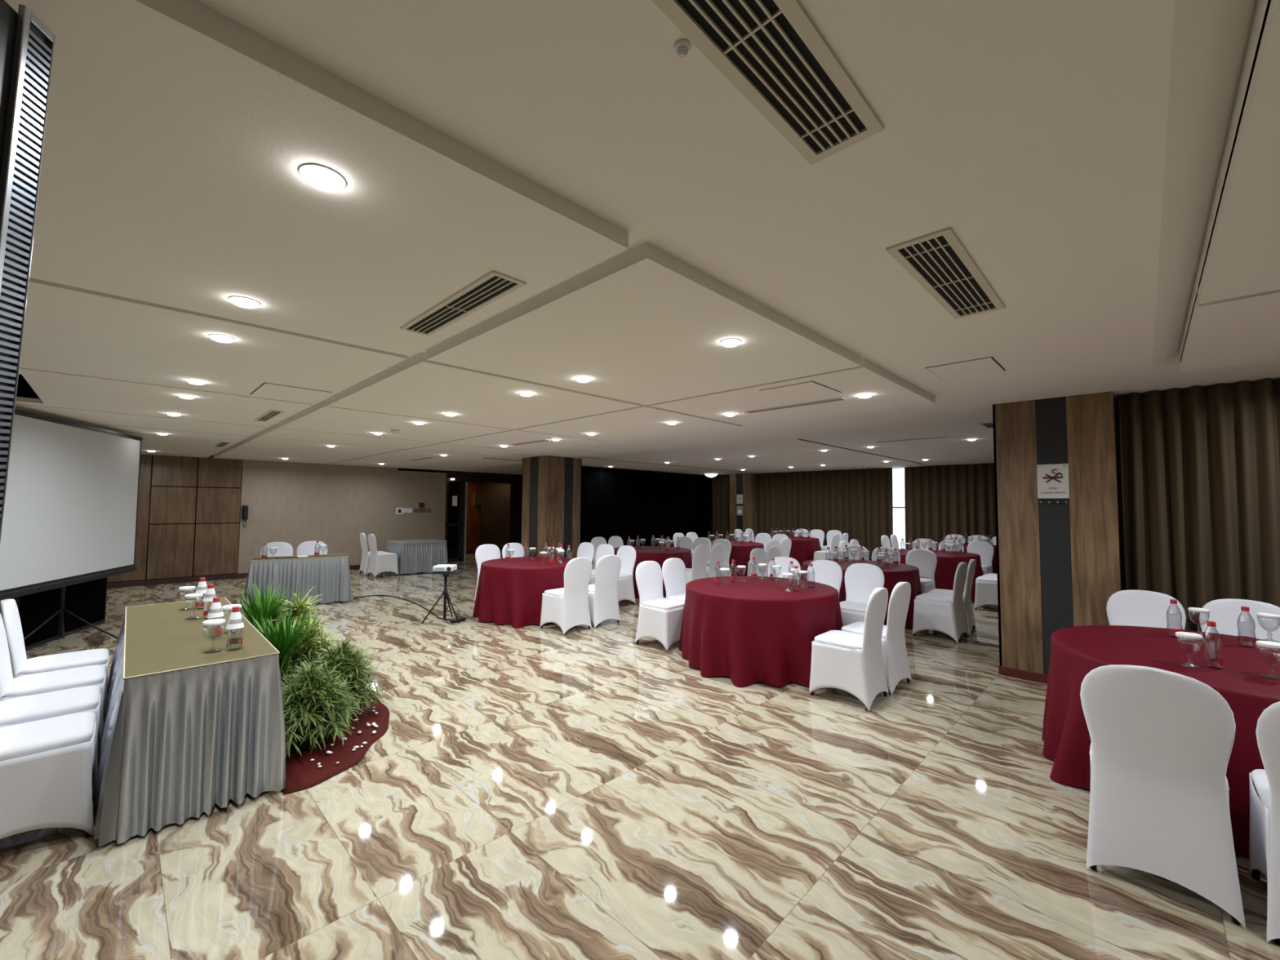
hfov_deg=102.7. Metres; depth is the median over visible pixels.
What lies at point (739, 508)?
wall sign
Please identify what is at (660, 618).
banquet chair
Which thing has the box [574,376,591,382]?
recessed light
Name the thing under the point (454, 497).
paper notice
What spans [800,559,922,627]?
round table
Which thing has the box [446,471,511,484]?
lintel
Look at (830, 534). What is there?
banquet chair
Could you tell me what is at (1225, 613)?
banquet chair
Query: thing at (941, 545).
banquet chair
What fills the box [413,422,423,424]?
diffuser
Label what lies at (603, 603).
banquet chair
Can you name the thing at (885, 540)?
banquet chair
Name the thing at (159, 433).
recessed light
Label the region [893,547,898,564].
water bottle
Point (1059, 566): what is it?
pillar
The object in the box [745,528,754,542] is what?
banquet chair
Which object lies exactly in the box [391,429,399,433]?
smoke detector
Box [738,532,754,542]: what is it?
banquet chair
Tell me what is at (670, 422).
recessed light
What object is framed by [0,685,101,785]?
banquet chair
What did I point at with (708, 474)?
dome lamp
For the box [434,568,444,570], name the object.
grille
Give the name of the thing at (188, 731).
table
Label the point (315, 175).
recessed light
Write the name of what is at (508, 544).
water bottle
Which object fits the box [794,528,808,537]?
banquet chair
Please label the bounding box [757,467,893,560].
window curtain
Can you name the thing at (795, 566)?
water bottle
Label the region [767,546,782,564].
banquet chair
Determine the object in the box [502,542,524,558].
banquet chair
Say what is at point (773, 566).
goblet
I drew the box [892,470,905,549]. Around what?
window
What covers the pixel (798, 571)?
goblet
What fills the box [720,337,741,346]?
recessed light
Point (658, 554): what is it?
round table
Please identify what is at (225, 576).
baseboard
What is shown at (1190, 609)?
goblet
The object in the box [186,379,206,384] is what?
recessed light
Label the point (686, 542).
banquet chair
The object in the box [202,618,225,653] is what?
goblet
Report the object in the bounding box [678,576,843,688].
round table
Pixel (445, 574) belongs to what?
stand
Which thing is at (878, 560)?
water bottle
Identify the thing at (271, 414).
ceiling vent
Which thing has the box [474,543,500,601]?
banquet chair
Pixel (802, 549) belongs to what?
round table
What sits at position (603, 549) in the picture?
banquet chair
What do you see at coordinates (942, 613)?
banquet chair
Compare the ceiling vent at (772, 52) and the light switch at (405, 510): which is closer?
the ceiling vent at (772, 52)
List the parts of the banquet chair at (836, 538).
seat, backrest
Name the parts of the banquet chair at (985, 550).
seat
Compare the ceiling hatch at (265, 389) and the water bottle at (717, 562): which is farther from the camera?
the water bottle at (717, 562)
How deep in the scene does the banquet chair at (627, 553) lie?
8.12 m
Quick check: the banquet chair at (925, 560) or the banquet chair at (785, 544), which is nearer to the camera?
the banquet chair at (925, 560)
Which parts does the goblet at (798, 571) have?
paper lid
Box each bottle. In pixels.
[195,577,208,609]
[202,583,216,618]
[207,596,224,637]
[225,606,244,650]
[261,542,267,559]
[314,541,319,555]
[505,543,511,560]
[714,560,721,582]
[729,560,737,581]
[750,557,757,578]
[769,558,776,579]
[787,560,795,583]
[792,565,800,591]
[807,563,814,587]
[858,545,864,561]
[876,546,882,563]
[883,549,889,567]
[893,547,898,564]
[1166,599,1183,638]
[1201,621,1223,669]
[1236,606,1256,648]
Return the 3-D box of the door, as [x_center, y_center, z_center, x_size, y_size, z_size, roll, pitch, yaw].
[-5.085,1.138,14.093,0.140,2.200,0.595,-2,-4,44]
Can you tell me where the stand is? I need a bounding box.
[421,569,466,623]
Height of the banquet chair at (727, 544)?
0.921 m
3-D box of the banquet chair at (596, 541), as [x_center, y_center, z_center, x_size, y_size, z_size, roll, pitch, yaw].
[-0.684,1.624,10.341,0.536,0.921,0.456,-2,-4,43]
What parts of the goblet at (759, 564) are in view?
paper lid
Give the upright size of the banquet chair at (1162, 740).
0.921 m
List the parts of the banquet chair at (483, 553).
backrest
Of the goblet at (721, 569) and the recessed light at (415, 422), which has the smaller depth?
the goblet at (721, 569)
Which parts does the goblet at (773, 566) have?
paper lid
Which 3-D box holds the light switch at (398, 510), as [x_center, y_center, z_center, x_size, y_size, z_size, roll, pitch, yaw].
[-6.111,0.788,13.006,0.020,0.170,0.170,-2,-4,44]
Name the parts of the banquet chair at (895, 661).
seat, backrest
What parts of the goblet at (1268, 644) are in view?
paper lid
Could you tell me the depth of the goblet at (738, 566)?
5.60 m
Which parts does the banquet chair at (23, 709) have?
seat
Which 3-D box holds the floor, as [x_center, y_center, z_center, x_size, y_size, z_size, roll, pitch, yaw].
[-0.125,2.079,8.924,19.200,0.120,17.700,-2,-4,44]
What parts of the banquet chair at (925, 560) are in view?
seat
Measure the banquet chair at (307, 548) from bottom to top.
0.921 m
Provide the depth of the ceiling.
1.70 m
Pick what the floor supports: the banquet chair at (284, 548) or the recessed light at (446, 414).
the banquet chair at (284, 548)
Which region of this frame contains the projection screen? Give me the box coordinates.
[0,408,142,639]
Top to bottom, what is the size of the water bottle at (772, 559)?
0.239 m
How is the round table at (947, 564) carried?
on the floor
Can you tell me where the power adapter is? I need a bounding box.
[449,617,466,622]
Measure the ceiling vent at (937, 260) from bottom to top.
0.012 m
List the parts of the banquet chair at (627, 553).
seat, backrest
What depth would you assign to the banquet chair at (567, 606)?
6.38 m
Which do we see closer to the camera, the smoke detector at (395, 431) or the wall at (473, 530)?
the smoke detector at (395, 431)
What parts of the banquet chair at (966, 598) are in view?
seat, backrest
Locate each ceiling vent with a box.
[213,441,231,447]
[253,409,284,422]
[400,270,526,336]
[409,457,435,461]
[511,439,551,445]
[651,0,884,164]
[744,397,846,413]
[875,436,946,443]
[885,226,1004,319]
[977,422,993,428]
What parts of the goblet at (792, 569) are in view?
paper lid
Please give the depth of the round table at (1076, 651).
2.89 m
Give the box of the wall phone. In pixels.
[241,505,248,527]
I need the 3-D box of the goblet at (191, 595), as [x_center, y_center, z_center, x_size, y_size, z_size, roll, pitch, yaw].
[-3.195,0.904,3.662,0.101,0.171,0.101,-2,-4,44]
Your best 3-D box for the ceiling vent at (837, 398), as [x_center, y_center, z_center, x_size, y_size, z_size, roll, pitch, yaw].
[1.363,-0.665,4.586,0.940,0.012,0.090,-2,-4,44]
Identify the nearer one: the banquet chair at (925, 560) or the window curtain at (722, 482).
the banquet chair at (925, 560)
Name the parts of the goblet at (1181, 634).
paper lid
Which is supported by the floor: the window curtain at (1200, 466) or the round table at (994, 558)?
the round table at (994, 558)
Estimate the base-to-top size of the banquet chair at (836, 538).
0.921 m
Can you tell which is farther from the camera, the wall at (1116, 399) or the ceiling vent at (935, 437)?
the ceiling vent at (935, 437)
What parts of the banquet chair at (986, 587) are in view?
seat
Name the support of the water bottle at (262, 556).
on the table at (330, 574)
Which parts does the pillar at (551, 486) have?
wood panel, wood panel, wood panel, wood panel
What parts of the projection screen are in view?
leg, leg, leg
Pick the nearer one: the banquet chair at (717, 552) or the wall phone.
the banquet chair at (717, 552)
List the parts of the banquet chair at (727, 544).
backrest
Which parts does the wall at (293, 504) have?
panel, panel, panel, panel, panel, panel, panel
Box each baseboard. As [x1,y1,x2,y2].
[106,564,360,588]
[466,550,475,554]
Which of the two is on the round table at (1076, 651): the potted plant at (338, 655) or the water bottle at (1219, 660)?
the water bottle at (1219, 660)
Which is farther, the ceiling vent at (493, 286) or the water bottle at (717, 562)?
the water bottle at (717, 562)
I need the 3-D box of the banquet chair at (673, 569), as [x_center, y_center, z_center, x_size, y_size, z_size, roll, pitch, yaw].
[0.582,1.430,6.213,0.536,0.921,0.456,-2,-4,44]
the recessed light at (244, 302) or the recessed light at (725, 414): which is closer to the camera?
the recessed light at (244, 302)
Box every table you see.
[93,597,285,847]
[243,553,351,607]
[386,538,448,574]
[472,556,590,627]
[613,546,692,597]
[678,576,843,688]
[692,540,764,576]
[770,536,821,568]
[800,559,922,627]
[897,549,983,601]
[936,542,996,573]
[1041,625,1279,856]
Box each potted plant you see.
[236,576,300,635]
[252,604,321,715]
[266,585,325,686]
[280,659,368,757]
[282,612,351,695]
[310,636,392,717]
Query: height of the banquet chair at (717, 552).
0.921 m
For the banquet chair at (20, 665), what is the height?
0.921 m
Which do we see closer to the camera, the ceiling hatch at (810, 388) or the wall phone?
the ceiling hatch at (810, 388)
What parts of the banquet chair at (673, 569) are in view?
seat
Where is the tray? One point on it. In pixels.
(456, 571)
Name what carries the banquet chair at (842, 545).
on the floor
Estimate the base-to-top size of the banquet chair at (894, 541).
0.921 m
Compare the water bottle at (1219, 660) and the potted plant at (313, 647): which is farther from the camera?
the potted plant at (313, 647)
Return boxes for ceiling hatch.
[250,382,332,402]
[760,381,841,399]
[924,356,1005,380]
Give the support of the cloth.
on the floor
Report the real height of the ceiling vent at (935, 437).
0.012 m
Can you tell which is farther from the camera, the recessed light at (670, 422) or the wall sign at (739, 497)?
the wall sign at (739, 497)
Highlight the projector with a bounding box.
[432,564,457,572]
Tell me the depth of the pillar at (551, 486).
10.28 m
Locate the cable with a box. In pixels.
[352,595,453,620]
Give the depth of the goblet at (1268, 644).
2.52 m
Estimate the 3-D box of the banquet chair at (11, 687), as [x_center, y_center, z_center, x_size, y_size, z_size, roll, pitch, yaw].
[-3.672,1.253,3.175,0.456,0.921,0.536,-2,-4,44]
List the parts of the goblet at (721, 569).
paper lid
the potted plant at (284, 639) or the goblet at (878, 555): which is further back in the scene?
the goblet at (878, 555)
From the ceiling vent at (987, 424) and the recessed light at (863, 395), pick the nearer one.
the recessed light at (863, 395)
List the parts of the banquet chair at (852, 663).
seat, backrest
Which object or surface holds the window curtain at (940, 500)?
hanging from the ceiling
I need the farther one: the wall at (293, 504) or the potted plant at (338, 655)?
the wall at (293, 504)
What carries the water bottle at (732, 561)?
on the round table at (749, 632)
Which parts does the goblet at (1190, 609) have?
paper lid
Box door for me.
[444,480,467,562]
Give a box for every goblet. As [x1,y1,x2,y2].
[178,586,195,609]
[184,593,203,619]
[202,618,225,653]
[222,604,241,633]
[720,568,729,585]
[737,565,746,582]
[758,563,767,579]
[772,564,781,574]
[782,573,793,591]
[791,568,800,581]
[797,570,808,588]
[876,554,884,567]
[1175,631,1203,668]
[1187,607,1210,636]
[1255,640,1279,679]
[1256,613,1279,642]
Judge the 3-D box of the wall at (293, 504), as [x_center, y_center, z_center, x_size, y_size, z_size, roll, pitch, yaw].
[-8.416,0.757,10.852,0.250,2.600,8.720,-2,-4,44]
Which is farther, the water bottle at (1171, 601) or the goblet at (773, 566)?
the goblet at (773, 566)
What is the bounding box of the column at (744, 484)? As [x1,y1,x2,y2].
[729,472,758,542]
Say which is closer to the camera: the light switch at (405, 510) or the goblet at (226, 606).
the goblet at (226, 606)
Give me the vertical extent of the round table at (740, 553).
0.750 m
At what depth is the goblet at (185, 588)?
3.96 m
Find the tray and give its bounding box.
[424,569,466,573]
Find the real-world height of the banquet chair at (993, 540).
0.921 m
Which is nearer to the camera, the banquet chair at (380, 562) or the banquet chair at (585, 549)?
the banquet chair at (585, 549)
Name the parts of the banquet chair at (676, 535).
backrest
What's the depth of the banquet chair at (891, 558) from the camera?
8.33 m
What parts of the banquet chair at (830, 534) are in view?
seat, backrest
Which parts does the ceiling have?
panel, panel, panel, panel, panel, panel, panel, panel, panel, panel, panel, panel, panel, panel, panel, panel, panel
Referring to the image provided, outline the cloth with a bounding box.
[281,686,389,794]
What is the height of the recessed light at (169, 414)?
0.026 m
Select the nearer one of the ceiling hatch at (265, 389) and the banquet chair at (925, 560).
the ceiling hatch at (265, 389)
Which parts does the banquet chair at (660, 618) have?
backrest, seat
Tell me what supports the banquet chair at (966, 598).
on the floor
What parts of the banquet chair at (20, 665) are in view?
backrest, seat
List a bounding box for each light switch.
[395,507,403,514]
[403,508,408,512]
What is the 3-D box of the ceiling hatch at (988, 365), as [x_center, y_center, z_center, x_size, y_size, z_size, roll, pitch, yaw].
[2.263,-0.770,3.558,0.390,0.008,0.460,-2,-4,44]
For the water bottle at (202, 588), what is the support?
on the table at (188, 731)
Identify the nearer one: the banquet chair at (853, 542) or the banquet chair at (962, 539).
the banquet chair at (853, 542)
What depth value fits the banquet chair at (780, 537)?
12.07 m
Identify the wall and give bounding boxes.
[107,453,446,582]
[466,482,480,551]
[479,474,522,556]
[711,476,714,540]
[1114,398,1125,590]
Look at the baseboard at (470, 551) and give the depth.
16.27 m
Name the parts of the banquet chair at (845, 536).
backrest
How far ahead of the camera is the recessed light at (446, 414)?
5.09 m
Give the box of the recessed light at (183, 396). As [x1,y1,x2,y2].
[177,394,195,399]
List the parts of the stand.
leg, leg, leg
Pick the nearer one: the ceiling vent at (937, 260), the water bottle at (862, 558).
the ceiling vent at (937, 260)
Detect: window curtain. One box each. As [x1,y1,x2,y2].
[714,475,729,540]
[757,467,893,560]
[904,462,995,549]
[1117,377,1279,631]
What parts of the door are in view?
glass pane, post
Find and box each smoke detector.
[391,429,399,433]
[674,38,691,57]
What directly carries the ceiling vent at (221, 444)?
in the ceiling
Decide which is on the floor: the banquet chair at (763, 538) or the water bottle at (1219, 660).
the banquet chair at (763, 538)
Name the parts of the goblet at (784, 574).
paper lid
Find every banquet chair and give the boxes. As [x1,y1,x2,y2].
[0,599,109,714]
[0,613,106,749]
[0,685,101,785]
[0,711,96,839]
[260,542,293,556]
[296,541,327,555]
[359,533,388,575]
[367,533,398,577]
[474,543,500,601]
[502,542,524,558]
[539,557,591,635]
[577,542,594,561]
[587,555,621,628]
[589,543,614,584]
[591,537,606,569]
[608,536,623,547]
[616,545,635,604]
[635,560,684,652]
[662,557,686,601]
[672,533,693,559]
[676,536,693,551]
[685,532,697,551]
[685,545,709,583]
[691,543,725,577]
[693,537,711,560]
[706,538,731,576]
[733,528,742,541]
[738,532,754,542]
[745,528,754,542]
[746,539,779,576]
[750,547,768,576]
[755,533,771,552]
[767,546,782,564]
[768,556,800,579]
[771,533,788,544]
[779,537,791,557]
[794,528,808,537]
[807,560,842,595]
[808,528,824,546]
[808,587,888,711]
[813,533,839,559]
[820,529,842,551]
[823,533,848,559]
[839,540,849,556]
[840,563,884,626]
[840,582,911,695]
[841,545,868,559]
[849,539,859,545]
[871,546,900,563]
[880,535,890,546]
[890,534,898,549]
[906,548,937,593]
[911,562,968,643]
[912,538,936,550]
[928,559,976,635]
[937,539,964,551]
[944,533,965,543]
[966,541,994,574]
[967,534,989,543]
[973,576,997,609]
[982,573,997,577]
[990,536,995,545]
[1080,664,1246,930]
[1106,589,1186,630]
[1199,598,1279,641]
[1248,701,1279,944]
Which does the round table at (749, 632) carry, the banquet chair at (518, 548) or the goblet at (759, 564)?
the goblet at (759, 564)
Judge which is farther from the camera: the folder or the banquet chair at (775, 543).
the banquet chair at (775, 543)
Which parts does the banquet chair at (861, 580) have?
seat, backrest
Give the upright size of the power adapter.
0.035 m
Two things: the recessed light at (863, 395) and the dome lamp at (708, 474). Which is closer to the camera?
the recessed light at (863, 395)
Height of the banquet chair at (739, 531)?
0.921 m
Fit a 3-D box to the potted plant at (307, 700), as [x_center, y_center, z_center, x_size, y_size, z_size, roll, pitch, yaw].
[-2.089,1.439,3.365,0.649,0.548,0.567,-2,-4,44]
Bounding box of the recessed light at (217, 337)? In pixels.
[208,333,235,342]
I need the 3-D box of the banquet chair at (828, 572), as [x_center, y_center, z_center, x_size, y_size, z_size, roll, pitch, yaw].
[2.108,1.435,6.113,0.456,0.921,0.536,-2,-4,45]
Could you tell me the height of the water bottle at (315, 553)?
0.239 m
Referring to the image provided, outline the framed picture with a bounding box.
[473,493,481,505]
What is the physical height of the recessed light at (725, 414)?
0.026 m
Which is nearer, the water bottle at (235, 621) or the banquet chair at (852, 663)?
the water bottle at (235, 621)
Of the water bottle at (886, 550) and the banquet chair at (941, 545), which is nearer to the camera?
the water bottle at (886, 550)
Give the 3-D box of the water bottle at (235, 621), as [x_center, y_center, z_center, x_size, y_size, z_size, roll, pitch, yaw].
[-2.293,0.838,2.898,0.084,0.239,0.083,3,-4,-37]
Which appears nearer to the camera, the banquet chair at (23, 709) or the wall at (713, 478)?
the banquet chair at (23, 709)
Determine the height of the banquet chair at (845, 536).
0.921 m
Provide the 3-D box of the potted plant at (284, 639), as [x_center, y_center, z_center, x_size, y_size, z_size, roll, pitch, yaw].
[-2.650,1.329,3.764,0.499,0.799,0.564,1,-3,-10]
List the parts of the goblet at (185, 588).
paper lid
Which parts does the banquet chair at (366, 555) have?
backrest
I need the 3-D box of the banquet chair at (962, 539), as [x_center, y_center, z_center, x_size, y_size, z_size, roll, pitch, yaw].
[7.520,1.774,12.310,0.456,0.921,0.536,-2,-4,45]
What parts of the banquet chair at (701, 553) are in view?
seat, backrest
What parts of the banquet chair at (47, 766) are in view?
seat, leg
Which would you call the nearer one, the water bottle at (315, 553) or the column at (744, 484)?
the water bottle at (315, 553)
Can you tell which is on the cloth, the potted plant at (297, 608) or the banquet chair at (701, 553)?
the potted plant at (297, 608)
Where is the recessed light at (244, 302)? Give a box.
[228,295,260,308]
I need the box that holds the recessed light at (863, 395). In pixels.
[857,393,872,398]
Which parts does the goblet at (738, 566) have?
paper lid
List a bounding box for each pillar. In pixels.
[520,455,582,558]
[992,391,1122,684]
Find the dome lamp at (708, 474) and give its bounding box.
[704,472,717,477]
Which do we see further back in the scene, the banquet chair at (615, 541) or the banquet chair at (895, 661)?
the banquet chair at (615, 541)
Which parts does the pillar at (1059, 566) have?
wood panel, baseboard, wood panel, wood panel, wood panel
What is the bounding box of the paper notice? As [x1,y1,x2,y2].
[452,495,457,506]
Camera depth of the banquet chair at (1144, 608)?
4.07 m
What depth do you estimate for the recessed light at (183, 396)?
4.31 m
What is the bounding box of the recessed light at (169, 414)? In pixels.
[166,413,181,416]
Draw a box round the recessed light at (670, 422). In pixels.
[666,421,676,424]
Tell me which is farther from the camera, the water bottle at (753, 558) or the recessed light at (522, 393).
the water bottle at (753, 558)
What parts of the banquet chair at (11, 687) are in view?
backrest, seat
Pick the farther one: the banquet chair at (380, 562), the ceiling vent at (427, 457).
the banquet chair at (380, 562)
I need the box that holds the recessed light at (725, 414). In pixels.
[724,413,735,416]
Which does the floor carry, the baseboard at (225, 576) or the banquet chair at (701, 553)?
the banquet chair at (701, 553)
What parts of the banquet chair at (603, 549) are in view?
seat, backrest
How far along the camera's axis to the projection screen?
5.46 m
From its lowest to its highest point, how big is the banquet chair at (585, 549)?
0.921 m
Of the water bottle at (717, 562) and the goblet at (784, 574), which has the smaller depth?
the goblet at (784, 574)
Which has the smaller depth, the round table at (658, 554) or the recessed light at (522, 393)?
the recessed light at (522, 393)
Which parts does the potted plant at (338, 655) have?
pot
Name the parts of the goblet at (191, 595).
paper lid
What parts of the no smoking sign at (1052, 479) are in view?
sign rail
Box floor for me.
[0,553,1279,959]
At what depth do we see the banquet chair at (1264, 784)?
1.89 m
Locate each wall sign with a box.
[736,494,742,503]
[736,506,742,515]
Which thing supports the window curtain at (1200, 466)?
hanging from the ceiling
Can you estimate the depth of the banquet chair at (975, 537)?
12.15 m
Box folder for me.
[275,555,298,559]
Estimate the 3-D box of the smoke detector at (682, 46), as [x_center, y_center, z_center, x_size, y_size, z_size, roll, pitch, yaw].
[0.089,-0.898,1.071,0.036,0.020,0.036,-2,-4,44]
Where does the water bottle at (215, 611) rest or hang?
on the table at (188, 731)
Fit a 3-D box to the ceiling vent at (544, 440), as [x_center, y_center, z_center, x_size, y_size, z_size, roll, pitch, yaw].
[-1.593,-0.546,7.418,0.890,0.012,0.090,-2,-4,44]
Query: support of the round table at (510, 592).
on the floor
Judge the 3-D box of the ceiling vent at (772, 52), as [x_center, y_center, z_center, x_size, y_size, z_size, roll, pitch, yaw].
[0.226,-0.907,1.036,0.195,0.012,0.920,-2,-4,44]
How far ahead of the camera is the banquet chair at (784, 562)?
6.61 m
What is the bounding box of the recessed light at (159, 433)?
[156,432,168,435]
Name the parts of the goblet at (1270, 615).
paper lid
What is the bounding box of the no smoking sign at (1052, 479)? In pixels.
[1036,463,1069,503]
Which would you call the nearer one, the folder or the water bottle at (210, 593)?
the water bottle at (210, 593)
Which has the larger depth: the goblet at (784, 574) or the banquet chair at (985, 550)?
the banquet chair at (985, 550)
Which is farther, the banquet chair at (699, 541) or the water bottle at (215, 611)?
the banquet chair at (699, 541)
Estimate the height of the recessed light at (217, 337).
0.026 m
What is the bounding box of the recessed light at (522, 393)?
[519,391,533,396]
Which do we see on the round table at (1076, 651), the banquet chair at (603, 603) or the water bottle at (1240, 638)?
the water bottle at (1240, 638)
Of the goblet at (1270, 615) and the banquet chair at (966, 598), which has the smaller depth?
the goblet at (1270, 615)
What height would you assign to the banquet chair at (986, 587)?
0.921 m
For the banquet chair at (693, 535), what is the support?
on the floor
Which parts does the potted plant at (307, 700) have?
pot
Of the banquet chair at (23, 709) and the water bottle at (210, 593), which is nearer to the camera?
the banquet chair at (23, 709)
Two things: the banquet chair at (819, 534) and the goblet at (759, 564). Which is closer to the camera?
the goblet at (759, 564)
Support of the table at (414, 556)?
on the floor
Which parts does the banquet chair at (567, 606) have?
seat, backrest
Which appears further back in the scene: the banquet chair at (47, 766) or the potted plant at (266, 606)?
the potted plant at (266, 606)
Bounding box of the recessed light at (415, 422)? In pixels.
[413,421,424,424]
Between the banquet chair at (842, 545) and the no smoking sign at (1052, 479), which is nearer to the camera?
the no smoking sign at (1052, 479)
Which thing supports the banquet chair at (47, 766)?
on the floor
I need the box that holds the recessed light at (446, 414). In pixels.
[444,413,456,416]
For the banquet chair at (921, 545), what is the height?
0.921 m
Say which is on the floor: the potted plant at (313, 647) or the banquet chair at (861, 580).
the banquet chair at (861, 580)
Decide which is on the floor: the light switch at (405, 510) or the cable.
the cable
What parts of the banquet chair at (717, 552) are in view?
backrest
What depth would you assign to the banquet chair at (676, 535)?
12.16 m
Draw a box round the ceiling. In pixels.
[4,0,1279,476]
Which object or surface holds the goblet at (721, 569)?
on the round table at (749, 632)
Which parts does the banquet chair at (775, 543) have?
backrest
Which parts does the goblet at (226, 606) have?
paper lid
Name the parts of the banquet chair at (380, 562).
backrest, seat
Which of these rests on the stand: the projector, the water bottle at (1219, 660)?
the projector
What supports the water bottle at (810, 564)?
on the round table at (749, 632)
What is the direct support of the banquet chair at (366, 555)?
on the floor
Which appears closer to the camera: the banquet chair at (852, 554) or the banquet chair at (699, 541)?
the banquet chair at (852, 554)
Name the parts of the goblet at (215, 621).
paper lid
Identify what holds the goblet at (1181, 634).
on the round table at (1076, 651)
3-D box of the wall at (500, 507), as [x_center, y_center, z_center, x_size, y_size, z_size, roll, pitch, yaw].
[-2.392,1.176,18.577,2.500,2.600,6.800,-2,-4,44]
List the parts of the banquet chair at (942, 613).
seat, backrest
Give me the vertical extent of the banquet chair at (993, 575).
0.921 m
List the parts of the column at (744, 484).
wood panel, wood panel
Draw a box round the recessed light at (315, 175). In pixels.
[297,163,346,191]
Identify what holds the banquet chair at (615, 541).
on the floor
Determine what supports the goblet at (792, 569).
on the round table at (749, 632)
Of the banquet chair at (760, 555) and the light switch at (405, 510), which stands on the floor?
the banquet chair at (760, 555)

